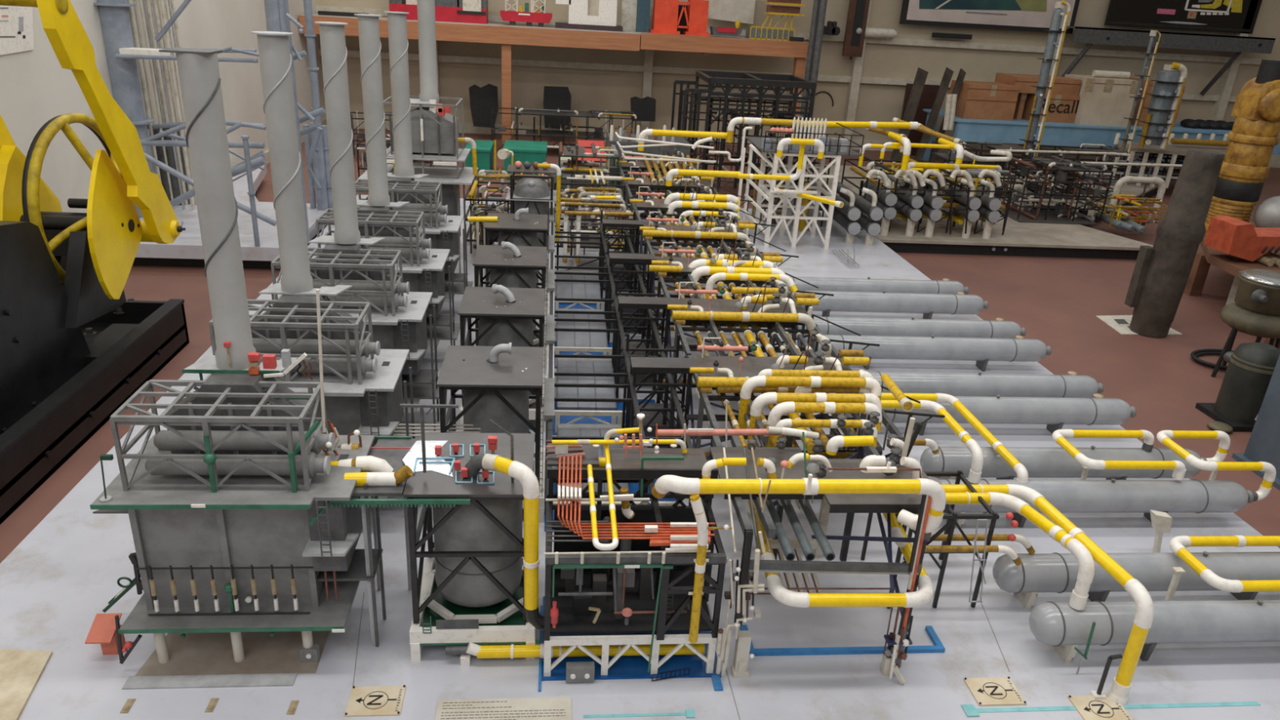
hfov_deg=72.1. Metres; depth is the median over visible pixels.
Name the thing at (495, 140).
pipe
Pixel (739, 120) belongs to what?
pipe
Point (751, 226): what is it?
outlet
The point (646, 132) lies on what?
pipe
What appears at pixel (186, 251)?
display platform
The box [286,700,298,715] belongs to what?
cleat
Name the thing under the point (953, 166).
pipe
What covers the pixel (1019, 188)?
pipe
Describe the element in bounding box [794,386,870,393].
pipe
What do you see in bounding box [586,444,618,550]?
pipe
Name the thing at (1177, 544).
pipe
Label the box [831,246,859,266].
rails
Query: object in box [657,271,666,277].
pipe
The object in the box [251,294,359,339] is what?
metal frame
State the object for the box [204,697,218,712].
cleat
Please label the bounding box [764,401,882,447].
pipe
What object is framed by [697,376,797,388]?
pipe
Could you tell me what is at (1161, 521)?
bracket
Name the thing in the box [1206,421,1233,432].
cup
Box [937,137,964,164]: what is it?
pipe
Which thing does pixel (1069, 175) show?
process skid
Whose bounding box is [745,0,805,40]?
model
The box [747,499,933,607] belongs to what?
pipe
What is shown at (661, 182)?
pipe
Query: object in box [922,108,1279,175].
table
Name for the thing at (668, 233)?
pipe
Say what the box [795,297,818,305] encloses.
pipe
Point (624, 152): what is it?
pipe
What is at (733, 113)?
clutter
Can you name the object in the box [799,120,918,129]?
pipe
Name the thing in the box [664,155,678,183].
pipe
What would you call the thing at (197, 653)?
sheet
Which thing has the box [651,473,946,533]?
pipe
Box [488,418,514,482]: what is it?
pipe
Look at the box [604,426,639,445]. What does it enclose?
pipe
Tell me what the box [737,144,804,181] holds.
pipe
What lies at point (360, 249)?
hood
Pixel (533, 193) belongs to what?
tower
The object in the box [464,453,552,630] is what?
pipe
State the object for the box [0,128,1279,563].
floor
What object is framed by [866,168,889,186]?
pipe
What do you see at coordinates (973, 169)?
module
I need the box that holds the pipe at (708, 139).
[691,136,712,150]
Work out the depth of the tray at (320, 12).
9.16 m
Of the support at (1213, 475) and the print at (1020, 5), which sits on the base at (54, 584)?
the support at (1213, 475)
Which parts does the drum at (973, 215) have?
plate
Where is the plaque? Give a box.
[435,697,571,719]
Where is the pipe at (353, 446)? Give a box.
[337,442,359,449]
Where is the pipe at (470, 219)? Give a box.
[467,216,497,222]
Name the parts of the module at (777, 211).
post, post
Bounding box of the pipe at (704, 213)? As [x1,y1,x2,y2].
[678,210,739,225]
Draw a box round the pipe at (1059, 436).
[1052,429,1186,479]
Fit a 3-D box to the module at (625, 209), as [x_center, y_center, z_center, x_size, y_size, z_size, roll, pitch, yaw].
[-0.273,-0.740,5.173,0.431,0.386,0.389,1,23,-6]
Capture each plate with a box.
[344,684,406,716]
[963,676,1026,706]
[1067,694,1133,719]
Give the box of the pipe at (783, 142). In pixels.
[776,137,824,159]
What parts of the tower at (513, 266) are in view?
post, post, plate, plate, post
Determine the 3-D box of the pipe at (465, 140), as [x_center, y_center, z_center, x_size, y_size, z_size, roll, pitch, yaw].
[-0.937,-1.108,4.780,0.103,0.196,0.026,1,23,-6]
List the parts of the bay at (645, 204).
post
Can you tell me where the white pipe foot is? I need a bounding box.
[1106,688,1128,705]
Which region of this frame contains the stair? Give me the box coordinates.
[115,614,142,664]
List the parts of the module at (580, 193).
post, post, post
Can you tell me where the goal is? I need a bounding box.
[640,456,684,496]
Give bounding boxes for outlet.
[700,176,714,180]
[716,248,744,253]
[734,284,761,287]
[737,220,753,225]
[737,223,755,229]
[761,252,780,257]
[763,255,782,262]
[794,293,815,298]
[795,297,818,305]
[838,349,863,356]
[838,447,882,455]
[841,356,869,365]
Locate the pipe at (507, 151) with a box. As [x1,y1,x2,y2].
[505,150,513,164]
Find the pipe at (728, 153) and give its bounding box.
[708,126,752,161]
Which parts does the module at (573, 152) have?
post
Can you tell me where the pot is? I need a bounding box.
[1234,274,1279,315]
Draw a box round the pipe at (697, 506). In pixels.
[688,493,708,643]
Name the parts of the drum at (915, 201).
plate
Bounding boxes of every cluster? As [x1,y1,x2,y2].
[715,627,731,677]
[722,531,765,677]
[880,494,931,684]
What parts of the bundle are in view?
rod, rod, rod, rod, rod, rod, rod, rod, rod, rod, rod, rod, rod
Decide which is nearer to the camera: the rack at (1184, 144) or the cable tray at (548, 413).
the cable tray at (548, 413)
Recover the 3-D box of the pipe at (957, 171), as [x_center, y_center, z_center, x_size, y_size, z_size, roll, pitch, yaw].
[2.275,-1.286,6.213,0.182,0.119,0.037,1,23,-6]
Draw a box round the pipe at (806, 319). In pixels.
[671,311,816,335]
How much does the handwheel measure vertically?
0.037 m
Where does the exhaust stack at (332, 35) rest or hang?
on the furnace at (398, 313)
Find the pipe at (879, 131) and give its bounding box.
[865,128,906,137]
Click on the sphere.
(1267, 214)
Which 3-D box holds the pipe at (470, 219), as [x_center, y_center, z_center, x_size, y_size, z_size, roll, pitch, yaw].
[-0.762,-0.683,4.268,0.143,0.030,0.026,1,23,-6]
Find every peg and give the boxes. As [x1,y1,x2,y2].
[609,124,613,140]
[618,127,622,141]
[627,129,631,141]
[635,124,639,142]
[662,124,666,141]
[671,127,675,142]
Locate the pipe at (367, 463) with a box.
[330,455,393,471]
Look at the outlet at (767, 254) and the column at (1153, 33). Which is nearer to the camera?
the outlet at (767, 254)
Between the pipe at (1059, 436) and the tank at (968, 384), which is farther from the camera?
the tank at (968, 384)
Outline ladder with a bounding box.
[651,667,689,681]
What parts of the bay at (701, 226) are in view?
post, post, thin rod, thin rod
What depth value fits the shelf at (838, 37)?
10.40 m
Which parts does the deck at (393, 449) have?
deck post, rail, deck post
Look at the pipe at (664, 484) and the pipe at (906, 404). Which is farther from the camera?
the pipe at (906, 404)
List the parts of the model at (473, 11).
dark sill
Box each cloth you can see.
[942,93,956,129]
[1180,119,1234,129]
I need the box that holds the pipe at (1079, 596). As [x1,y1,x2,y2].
[945,491,1094,610]
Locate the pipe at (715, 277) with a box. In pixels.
[705,272,797,298]
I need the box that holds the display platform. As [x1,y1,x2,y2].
[132,164,333,269]
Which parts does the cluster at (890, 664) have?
tie plate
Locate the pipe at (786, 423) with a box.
[773,418,877,447]
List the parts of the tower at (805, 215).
guard rail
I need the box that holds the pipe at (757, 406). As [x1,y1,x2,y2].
[746,391,881,447]
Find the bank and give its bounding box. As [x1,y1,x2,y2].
[543,440,715,564]
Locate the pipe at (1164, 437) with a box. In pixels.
[1156,430,1275,501]
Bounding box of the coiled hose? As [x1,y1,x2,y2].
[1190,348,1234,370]
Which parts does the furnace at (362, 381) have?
frame post, frame post, space frame, frame post, corner post, frame post, frame post, frame post, post, post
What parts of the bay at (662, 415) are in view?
post, post, post, post, post, frame, post, post, post, post, post, post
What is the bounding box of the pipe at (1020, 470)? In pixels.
[880,392,1028,483]
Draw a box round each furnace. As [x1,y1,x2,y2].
[89,355,386,663]
[193,283,414,498]
[264,235,439,431]
[314,200,460,350]
[355,172,472,302]
[357,95,478,273]
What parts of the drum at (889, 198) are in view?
plate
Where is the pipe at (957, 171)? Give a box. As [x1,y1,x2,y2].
[950,168,973,186]
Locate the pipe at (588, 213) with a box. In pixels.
[564,210,639,216]
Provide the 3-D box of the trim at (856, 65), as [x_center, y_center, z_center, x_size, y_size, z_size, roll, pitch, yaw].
[2.586,-3.999,10.155,0.100,3.100,0.120,1,23,-6]
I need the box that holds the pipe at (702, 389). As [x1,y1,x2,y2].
[699,386,711,393]
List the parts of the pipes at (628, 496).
rod, rod, knob, rod, rod, rod, rod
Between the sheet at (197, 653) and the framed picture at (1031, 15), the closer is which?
the sheet at (197, 653)
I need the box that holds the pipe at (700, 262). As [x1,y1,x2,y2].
[684,258,778,294]
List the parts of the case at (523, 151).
lid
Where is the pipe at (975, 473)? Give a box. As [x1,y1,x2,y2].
[880,400,983,483]
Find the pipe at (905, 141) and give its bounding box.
[888,131,911,170]
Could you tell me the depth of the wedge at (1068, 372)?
3.67 m
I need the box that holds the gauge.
[841,0,870,59]
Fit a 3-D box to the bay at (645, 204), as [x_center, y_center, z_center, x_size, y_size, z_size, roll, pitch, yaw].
[0.351,-0.725,4.994,0.820,0.559,0.615,1,23,-6]
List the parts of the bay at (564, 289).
post, post, post, post, post, frame, post, post, post, post, post, post, post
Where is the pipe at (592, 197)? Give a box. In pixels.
[590,195,621,199]
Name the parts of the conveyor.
rail, rail, drive post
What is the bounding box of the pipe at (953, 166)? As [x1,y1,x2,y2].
[907,161,959,170]
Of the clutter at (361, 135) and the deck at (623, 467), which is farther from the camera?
the clutter at (361, 135)
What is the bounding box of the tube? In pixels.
[864,27,897,39]
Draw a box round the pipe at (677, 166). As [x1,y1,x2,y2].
[671,155,685,184]
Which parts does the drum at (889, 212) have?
plate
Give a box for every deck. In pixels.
[308,423,480,645]
[546,443,718,580]
[702,411,950,512]
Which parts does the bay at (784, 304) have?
post, post, thin rod, thin rod, thin rod, thin rod, post, post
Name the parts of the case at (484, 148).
lid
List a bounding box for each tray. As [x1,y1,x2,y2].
[317,10,368,17]
[538,201,555,513]
[560,139,606,165]
[577,139,605,162]
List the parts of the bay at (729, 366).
post, post, thin rod, thin rod, thin rod, thin rod, post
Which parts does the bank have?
cream rail, orange plate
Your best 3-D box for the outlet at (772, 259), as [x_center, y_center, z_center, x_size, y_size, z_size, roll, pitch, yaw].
[0.600,-0.455,3.972,0.085,0.028,0.028,1,23,-6]
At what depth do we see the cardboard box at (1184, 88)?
9.79 m
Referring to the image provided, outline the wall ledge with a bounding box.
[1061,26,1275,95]
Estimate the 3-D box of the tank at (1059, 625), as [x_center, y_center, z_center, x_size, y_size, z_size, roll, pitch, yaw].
[1.520,0.688,2.276,1.070,0.158,0.109,1,23,-6]
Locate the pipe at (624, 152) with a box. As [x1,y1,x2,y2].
[618,146,714,163]
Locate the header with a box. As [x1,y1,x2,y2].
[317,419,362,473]
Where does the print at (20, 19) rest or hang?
attached to the poster at (16, 27)
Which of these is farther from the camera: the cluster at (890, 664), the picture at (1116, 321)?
the picture at (1116, 321)
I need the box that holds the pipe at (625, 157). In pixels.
[621,152,715,162]
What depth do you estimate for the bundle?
5.52 m
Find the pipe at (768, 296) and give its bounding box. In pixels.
[753,293,774,299]
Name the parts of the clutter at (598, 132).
post, post, post, post, post, post, post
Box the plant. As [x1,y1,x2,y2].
[785,163,1171,259]
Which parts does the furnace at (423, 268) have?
frame post, frame post, frame post, space frame, frame post, corner post, frame post, frame post, post, post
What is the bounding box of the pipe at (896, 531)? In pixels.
[884,512,910,547]
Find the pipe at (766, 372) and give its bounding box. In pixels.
[757,368,873,377]
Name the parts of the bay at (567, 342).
post, post, post, post, post, frame, post, post, post, post, post, post, post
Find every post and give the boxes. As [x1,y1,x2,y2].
[99,453,113,502]
[400,404,458,472]
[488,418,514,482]
[794,0,827,161]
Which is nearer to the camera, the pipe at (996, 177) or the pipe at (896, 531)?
the pipe at (896, 531)
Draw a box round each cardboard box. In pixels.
[944,90,1017,120]
[950,80,1019,97]
[994,72,1081,95]
[1013,93,1026,119]
[1021,93,1079,123]
[1064,74,1138,126]
[1125,77,1155,126]
[1172,86,1185,127]
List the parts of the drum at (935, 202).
plate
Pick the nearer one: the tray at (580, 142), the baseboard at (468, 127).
the tray at (580, 142)
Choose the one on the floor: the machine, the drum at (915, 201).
the machine
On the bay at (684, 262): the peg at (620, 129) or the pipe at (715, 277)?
the pipe at (715, 277)
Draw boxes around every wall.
[0,0,325,217]
[316,0,1279,157]
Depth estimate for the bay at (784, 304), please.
3.32 m
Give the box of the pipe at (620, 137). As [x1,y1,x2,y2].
[614,131,713,149]
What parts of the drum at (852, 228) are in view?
plate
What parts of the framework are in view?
leg, leg, leg, leg, leg, leg, leg, leg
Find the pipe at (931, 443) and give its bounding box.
[886,438,939,453]
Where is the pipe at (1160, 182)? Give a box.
[1110,175,1165,209]
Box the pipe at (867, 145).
[857,143,903,166]
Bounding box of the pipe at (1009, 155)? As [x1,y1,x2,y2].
[964,150,1012,161]
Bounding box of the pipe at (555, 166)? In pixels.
[537,163,561,240]
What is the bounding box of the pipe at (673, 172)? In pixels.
[665,168,740,186]
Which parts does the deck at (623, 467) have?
post, post, post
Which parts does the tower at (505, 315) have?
post, post, plate, plate, post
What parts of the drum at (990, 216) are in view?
plate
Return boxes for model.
[388,0,488,23]
[499,0,552,26]
[555,0,622,31]
[648,0,710,36]
[710,19,742,35]
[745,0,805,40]
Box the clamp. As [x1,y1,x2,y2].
[789,36,804,41]
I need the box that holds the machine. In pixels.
[1210,269,1279,377]
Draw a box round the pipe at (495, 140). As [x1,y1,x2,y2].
[493,139,496,172]
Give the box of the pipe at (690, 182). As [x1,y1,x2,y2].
[680,162,693,184]
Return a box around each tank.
[766,276,968,294]
[786,289,988,319]
[787,316,1026,338]
[801,334,1051,371]
[846,395,1136,435]
[869,371,1103,398]
[920,445,1207,479]
[935,478,1253,527]
[992,551,1279,608]
[1028,599,1279,662]
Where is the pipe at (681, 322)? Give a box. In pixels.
[675,319,685,324]
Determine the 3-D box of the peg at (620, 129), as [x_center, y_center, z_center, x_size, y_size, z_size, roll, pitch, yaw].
[-0.152,-1.757,6.870,0.026,0.114,0.026,10,23,15]
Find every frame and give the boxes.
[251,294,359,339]
[670,70,816,189]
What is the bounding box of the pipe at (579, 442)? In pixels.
[551,439,687,453]
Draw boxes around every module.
[465,180,510,253]
[471,168,551,222]
[554,167,625,247]
[556,197,633,270]
[558,142,619,219]
[746,146,831,226]
[839,155,1015,235]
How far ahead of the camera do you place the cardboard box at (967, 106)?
9.52 m
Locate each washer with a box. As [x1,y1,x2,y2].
[83,331,96,336]
[113,311,124,314]
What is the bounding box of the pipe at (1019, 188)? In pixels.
[1008,184,1027,210]
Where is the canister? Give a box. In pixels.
[152,127,190,204]
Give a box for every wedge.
[995,317,1004,320]
[1015,335,1024,338]
[1067,371,1077,375]
[1093,393,1104,398]
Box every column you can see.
[1019,0,1071,159]
[1118,30,1160,153]
[1124,148,1225,337]
[1135,62,1187,148]
[1231,355,1279,490]
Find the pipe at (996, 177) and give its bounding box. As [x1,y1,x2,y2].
[977,168,1001,186]
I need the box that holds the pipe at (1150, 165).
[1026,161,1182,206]
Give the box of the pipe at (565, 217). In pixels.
[562,215,568,262]
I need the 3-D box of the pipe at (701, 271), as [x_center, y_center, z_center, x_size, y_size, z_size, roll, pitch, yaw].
[0.433,-0.324,3.834,0.444,0.161,0.068,1,23,-6]
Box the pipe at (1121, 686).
[940,484,1154,697]
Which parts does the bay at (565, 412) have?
post, post, post, post, post, frame, post, post, post, post, post, post, post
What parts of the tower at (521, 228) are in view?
post, post, plate, post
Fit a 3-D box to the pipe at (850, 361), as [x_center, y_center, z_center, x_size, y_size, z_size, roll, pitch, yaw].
[0.705,0.004,2.879,0.085,0.028,0.028,1,23,-6]
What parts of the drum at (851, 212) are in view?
plate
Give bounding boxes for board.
[898,83,939,155]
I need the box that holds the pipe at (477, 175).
[474,174,521,178]
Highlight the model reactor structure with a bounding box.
[436,342,545,523]
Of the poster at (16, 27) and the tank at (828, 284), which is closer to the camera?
the poster at (16, 27)
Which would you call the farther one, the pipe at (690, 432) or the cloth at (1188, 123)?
the cloth at (1188, 123)
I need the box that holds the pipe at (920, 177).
[902,168,925,186]
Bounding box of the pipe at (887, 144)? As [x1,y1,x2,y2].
[880,142,955,158]
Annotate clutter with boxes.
[350,110,442,165]
[355,137,440,187]
[491,106,636,154]
[680,82,808,183]
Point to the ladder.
(675, 676)
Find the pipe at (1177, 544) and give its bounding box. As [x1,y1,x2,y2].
[1168,535,1279,592]
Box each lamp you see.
[708,296,712,311]
[738,356,743,373]
[780,460,789,467]
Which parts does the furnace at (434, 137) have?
space frame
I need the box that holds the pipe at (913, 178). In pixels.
[893,168,917,186]
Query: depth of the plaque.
1.98 m
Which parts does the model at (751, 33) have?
rail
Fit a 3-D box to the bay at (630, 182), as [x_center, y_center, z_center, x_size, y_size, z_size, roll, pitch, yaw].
[0.295,-0.968,5.573,0.820,0.559,0.615,1,23,-6]
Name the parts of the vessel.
post, post, plate, plate, post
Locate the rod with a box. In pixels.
[315,288,325,432]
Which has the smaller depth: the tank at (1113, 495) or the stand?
the tank at (1113, 495)
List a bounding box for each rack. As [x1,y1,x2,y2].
[706,434,931,648]
[860,470,1035,608]
[1112,133,1229,187]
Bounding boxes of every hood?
[167,373,311,454]
[309,244,390,280]
[357,205,414,237]
[366,177,432,204]
[388,106,458,156]
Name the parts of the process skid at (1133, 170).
post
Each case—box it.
[464,139,493,179]
[502,139,547,180]
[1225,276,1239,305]
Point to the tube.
(877, 33)
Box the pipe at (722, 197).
[664,192,740,213]
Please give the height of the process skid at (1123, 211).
0.224 m
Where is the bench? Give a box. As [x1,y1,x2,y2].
[605,133,690,197]
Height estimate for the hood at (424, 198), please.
0.182 m
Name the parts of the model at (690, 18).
leg, leg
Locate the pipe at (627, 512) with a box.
[619,487,634,519]
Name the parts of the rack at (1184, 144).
post, post, rail, post, rail, post, post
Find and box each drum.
[497,148,510,159]
[816,182,861,221]
[824,203,860,244]
[835,182,883,221]
[854,213,880,245]
[862,175,897,206]
[862,193,896,235]
[892,177,924,208]
[893,197,922,236]
[911,177,943,208]
[918,202,942,237]
[946,178,981,209]
[946,198,979,238]
[965,179,1000,210]
[977,204,999,239]
[1094,211,1121,228]
[1113,217,1134,231]
[1114,213,1145,233]
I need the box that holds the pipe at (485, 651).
[445,642,704,666]
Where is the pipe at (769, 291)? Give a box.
[731,287,779,294]
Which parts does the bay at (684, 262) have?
post, post, thin rod, thin rod, post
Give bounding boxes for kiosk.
[84,613,125,654]
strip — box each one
[121,672,297,689]
[537,604,542,692]
[583,709,695,718]
[711,675,723,691]
[739,624,945,656]
[889,67,928,162]
[914,66,953,161]
[928,68,965,162]
[960,701,1261,716]
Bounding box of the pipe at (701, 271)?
[688,266,786,296]
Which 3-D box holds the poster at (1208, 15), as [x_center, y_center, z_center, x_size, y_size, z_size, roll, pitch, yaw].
[6.459,-4.400,10.305,1.870,1.000,0.062,1,23,-6]
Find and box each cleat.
[120,698,135,713]
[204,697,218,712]
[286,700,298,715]
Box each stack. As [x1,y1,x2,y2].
[158,47,256,370]
[251,31,313,293]
[314,21,360,244]
[354,13,390,206]
[384,11,414,176]
[417,0,439,101]
[1204,59,1279,231]
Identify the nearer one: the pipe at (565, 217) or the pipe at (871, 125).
the pipe at (565, 217)
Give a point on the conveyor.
(136, 580)
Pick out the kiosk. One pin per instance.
(103, 632)
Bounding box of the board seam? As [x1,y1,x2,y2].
[352,591,1009,719]
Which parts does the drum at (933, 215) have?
plate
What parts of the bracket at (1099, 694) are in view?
arm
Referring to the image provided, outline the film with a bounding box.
[402,440,453,476]
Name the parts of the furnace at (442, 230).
frame post, space frame, frame post, corner post, frame post, frame post, post, post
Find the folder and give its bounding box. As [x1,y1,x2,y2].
[635,0,650,32]
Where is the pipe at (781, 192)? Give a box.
[770,190,817,194]
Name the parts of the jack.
stand plate, crank plate, pitman arm, bearing post, bearing post, pitman arm, crank plate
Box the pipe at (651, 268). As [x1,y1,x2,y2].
[648,265,681,272]
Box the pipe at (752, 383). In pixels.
[737,375,881,428]
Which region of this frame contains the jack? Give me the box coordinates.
[0,0,189,524]
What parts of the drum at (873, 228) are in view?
plate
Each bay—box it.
[541,430,726,680]
[544,333,697,531]
[548,280,673,435]
[550,240,656,368]
[551,210,643,317]
[615,146,734,222]
[621,160,752,243]
[629,181,775,266]
[636,206,799,296]
[649,237,834,356]
[662,276,879,415]
[684,330,945,511]
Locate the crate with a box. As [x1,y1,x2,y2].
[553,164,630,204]
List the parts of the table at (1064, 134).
leg, leg, leg, leg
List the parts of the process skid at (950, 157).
post, post, post, post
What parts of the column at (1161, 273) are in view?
blade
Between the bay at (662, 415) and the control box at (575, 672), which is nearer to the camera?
the control box at (575, 672)
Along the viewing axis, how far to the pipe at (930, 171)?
6.17 m
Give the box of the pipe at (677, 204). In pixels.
[666,200,740,225]
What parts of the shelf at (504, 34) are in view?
post, post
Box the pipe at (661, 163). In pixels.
[657,156,667,179]
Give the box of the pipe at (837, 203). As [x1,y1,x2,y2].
[772,187,844,207]
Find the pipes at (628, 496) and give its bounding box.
[545,447,771,552]
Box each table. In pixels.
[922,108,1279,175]
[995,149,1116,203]
[1183,216,1279,348]
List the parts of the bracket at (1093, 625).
rod, arm, arm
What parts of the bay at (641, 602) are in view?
post, gauge panel, panel, valve stem, post, post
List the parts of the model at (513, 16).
lattice leg, lattice leg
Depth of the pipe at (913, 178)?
6.15 m
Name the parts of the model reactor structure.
post, post, plate, post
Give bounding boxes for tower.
[457,284,546,431]
[472,241,547,368]
[484,207,548,319]
[506,160,556,250]
[734,116,864,248]
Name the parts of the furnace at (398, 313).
frame post, frame post, space frame, frame post, corner post, frame post, frame post, frame post, post, post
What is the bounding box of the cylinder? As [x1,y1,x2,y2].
[1195,342,1279,432]
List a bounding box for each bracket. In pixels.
[1074,622,1095,674]
[1089,653,1122,699]
[1150,510,1172,552]
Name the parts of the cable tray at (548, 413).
post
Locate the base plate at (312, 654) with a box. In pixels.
[299,644,319,662]
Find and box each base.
[0,195,1279,719]
[1001,204,1097,225]
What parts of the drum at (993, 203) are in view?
plate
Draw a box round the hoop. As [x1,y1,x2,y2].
[815,91,833,106]
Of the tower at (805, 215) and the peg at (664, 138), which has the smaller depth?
the tower at (805, 215)
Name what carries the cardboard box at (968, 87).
on the cardboard box at (967, 106)
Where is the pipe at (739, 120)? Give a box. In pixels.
[726,116,800,142]
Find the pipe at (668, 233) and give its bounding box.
[642,229,751,250]
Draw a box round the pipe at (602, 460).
[568,457,605,467]
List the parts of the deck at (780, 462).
lamp stem, green rod, thin rod, thin rod, thin rod, white rod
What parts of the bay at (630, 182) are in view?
post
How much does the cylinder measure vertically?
0.354 m
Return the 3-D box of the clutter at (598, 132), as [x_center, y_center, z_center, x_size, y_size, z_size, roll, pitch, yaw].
[-0.797,-2.406,9.251,1.486,0.486,0.421,1,23,-6]
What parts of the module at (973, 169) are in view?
post, post, post, post, post, post, post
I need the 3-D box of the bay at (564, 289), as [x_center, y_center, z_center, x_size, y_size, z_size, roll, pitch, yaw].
[-0.232,-0.519,4.613,0.480,0.406,0.635,1,23,-6]
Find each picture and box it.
[899,0,1079,33]
[1114,319,1128,324]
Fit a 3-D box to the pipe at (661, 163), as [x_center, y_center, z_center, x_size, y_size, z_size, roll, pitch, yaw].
[0.161,-1.304,5.996,0.032,0.032,0.942,2,23,-4]
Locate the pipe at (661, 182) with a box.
[649,155,664,185]
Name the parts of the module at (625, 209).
post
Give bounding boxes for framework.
[93,0,333,247]
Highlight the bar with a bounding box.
[931,32,972,39]
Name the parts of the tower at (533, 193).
post, post, plate, plate, post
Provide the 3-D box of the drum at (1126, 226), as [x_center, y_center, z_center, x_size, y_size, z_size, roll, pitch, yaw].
[3.821,-1.085,7.014,0.056,0.055,0.312,0,23,-8]
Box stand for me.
[880,177,1014,234]
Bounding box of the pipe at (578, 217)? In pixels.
[575,215,581,262]
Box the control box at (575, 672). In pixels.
[565,661,595,682]
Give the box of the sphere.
[1253,195,1279,227]
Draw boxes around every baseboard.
[264,118,326,164]
[324,115,1279,167]
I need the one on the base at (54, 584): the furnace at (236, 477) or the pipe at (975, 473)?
the furnace at (236, 477)
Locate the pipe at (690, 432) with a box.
[655,400,812,447]
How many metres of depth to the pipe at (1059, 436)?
2.85 m
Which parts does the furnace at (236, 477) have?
frame post, corner post, burner rod, frame post, leg, burner rod, green knob, burner rod, platform post, frame post, burner rod, space frame, burner manifold, rail, corner post, rail, burner rod, leg, burner rod, burner rod, frame post, burner rod, frame post, leg, corner post, frame post, frame post, post, post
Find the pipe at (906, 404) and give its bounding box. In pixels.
[880,373,913,411]
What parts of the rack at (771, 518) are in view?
post, post, post, rail, rail, post, post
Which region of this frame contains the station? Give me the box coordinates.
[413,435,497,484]
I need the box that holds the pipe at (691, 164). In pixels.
[686,155,700,184]
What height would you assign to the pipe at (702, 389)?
0.023 m
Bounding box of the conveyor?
[102,552,142,613]
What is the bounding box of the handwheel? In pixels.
[114,582,129,599]
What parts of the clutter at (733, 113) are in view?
post, post, post, post, post, post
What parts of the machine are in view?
leg, leg, leg, spout, leg, leg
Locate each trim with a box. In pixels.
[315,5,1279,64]
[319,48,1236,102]
[435,40,439,103]
[640,0,653,133]
[840,0,871,147]
[1031,33,1065,156]
[1208,0,1258,120]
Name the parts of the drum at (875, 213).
plate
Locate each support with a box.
[1080,465,1091,479]
[1164,567,1185,600]
[1208,470,1217,479]
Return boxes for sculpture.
[468,84,497,128]
[542,86,571,129]
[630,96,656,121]
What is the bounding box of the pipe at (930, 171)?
[922,168,945,186]
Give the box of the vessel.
[403,432,540,661]
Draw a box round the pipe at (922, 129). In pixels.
[892,117,961,143]
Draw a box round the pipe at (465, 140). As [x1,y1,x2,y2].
[457,137,477,174]
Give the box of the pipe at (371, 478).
[343,465,413,486]
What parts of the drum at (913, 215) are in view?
plate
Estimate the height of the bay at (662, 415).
0.406 m
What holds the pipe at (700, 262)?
on the bay at (684, 262)
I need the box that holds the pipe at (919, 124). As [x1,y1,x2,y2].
[918,123,962,146]
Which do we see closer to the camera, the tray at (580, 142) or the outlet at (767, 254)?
the outlet at (767, 254)
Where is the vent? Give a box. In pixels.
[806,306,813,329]
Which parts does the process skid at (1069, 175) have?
post, post, post, post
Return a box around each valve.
[550,600,559,628]
[822,26,827,35]
[826,21,835,35]
[831,21,839,35]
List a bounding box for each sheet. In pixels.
[0,648,53,719]
[134,631,329,675]
[621,0,637,31]
[706,0,755,24]
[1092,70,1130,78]
[1096,315,1182,334]
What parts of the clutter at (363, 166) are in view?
post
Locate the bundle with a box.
[127,0,196,209]
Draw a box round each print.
[0,35,15,37]
[18,17,23,31]
[395,688,402,711]
[919,0,1022,10]
[1007,680,1022,701]
[1015,0,1046,11]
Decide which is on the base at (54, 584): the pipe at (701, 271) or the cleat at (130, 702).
the cleat at (130, 702)
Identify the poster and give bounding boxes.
[0,5,33,55]
[1104,0,1262,34]
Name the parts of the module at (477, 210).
post, post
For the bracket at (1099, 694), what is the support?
on the base at (54, 584)
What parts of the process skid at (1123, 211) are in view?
post, post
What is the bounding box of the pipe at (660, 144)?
[616,141,679,148]
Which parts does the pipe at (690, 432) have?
rod, rod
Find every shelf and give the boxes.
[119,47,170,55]
[298,13,808,145]
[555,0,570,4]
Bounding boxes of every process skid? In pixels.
[928,140,1130,200]
[988,155,1113,222]
[1086,194,1167,226]
[1106,146,1185,179]
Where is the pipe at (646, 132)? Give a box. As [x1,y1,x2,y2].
[637,128,727,151]
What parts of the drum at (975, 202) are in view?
plate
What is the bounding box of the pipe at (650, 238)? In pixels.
[644,235,652,240]
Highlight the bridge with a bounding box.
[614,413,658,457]
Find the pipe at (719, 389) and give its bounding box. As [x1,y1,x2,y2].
[715,386,813,393]
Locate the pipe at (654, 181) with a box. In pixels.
[643,155,657,185]
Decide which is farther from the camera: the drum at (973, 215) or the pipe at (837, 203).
the drum at (973, 215)
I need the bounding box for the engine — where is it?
[1204,215,1279,266]
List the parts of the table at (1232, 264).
leg, leg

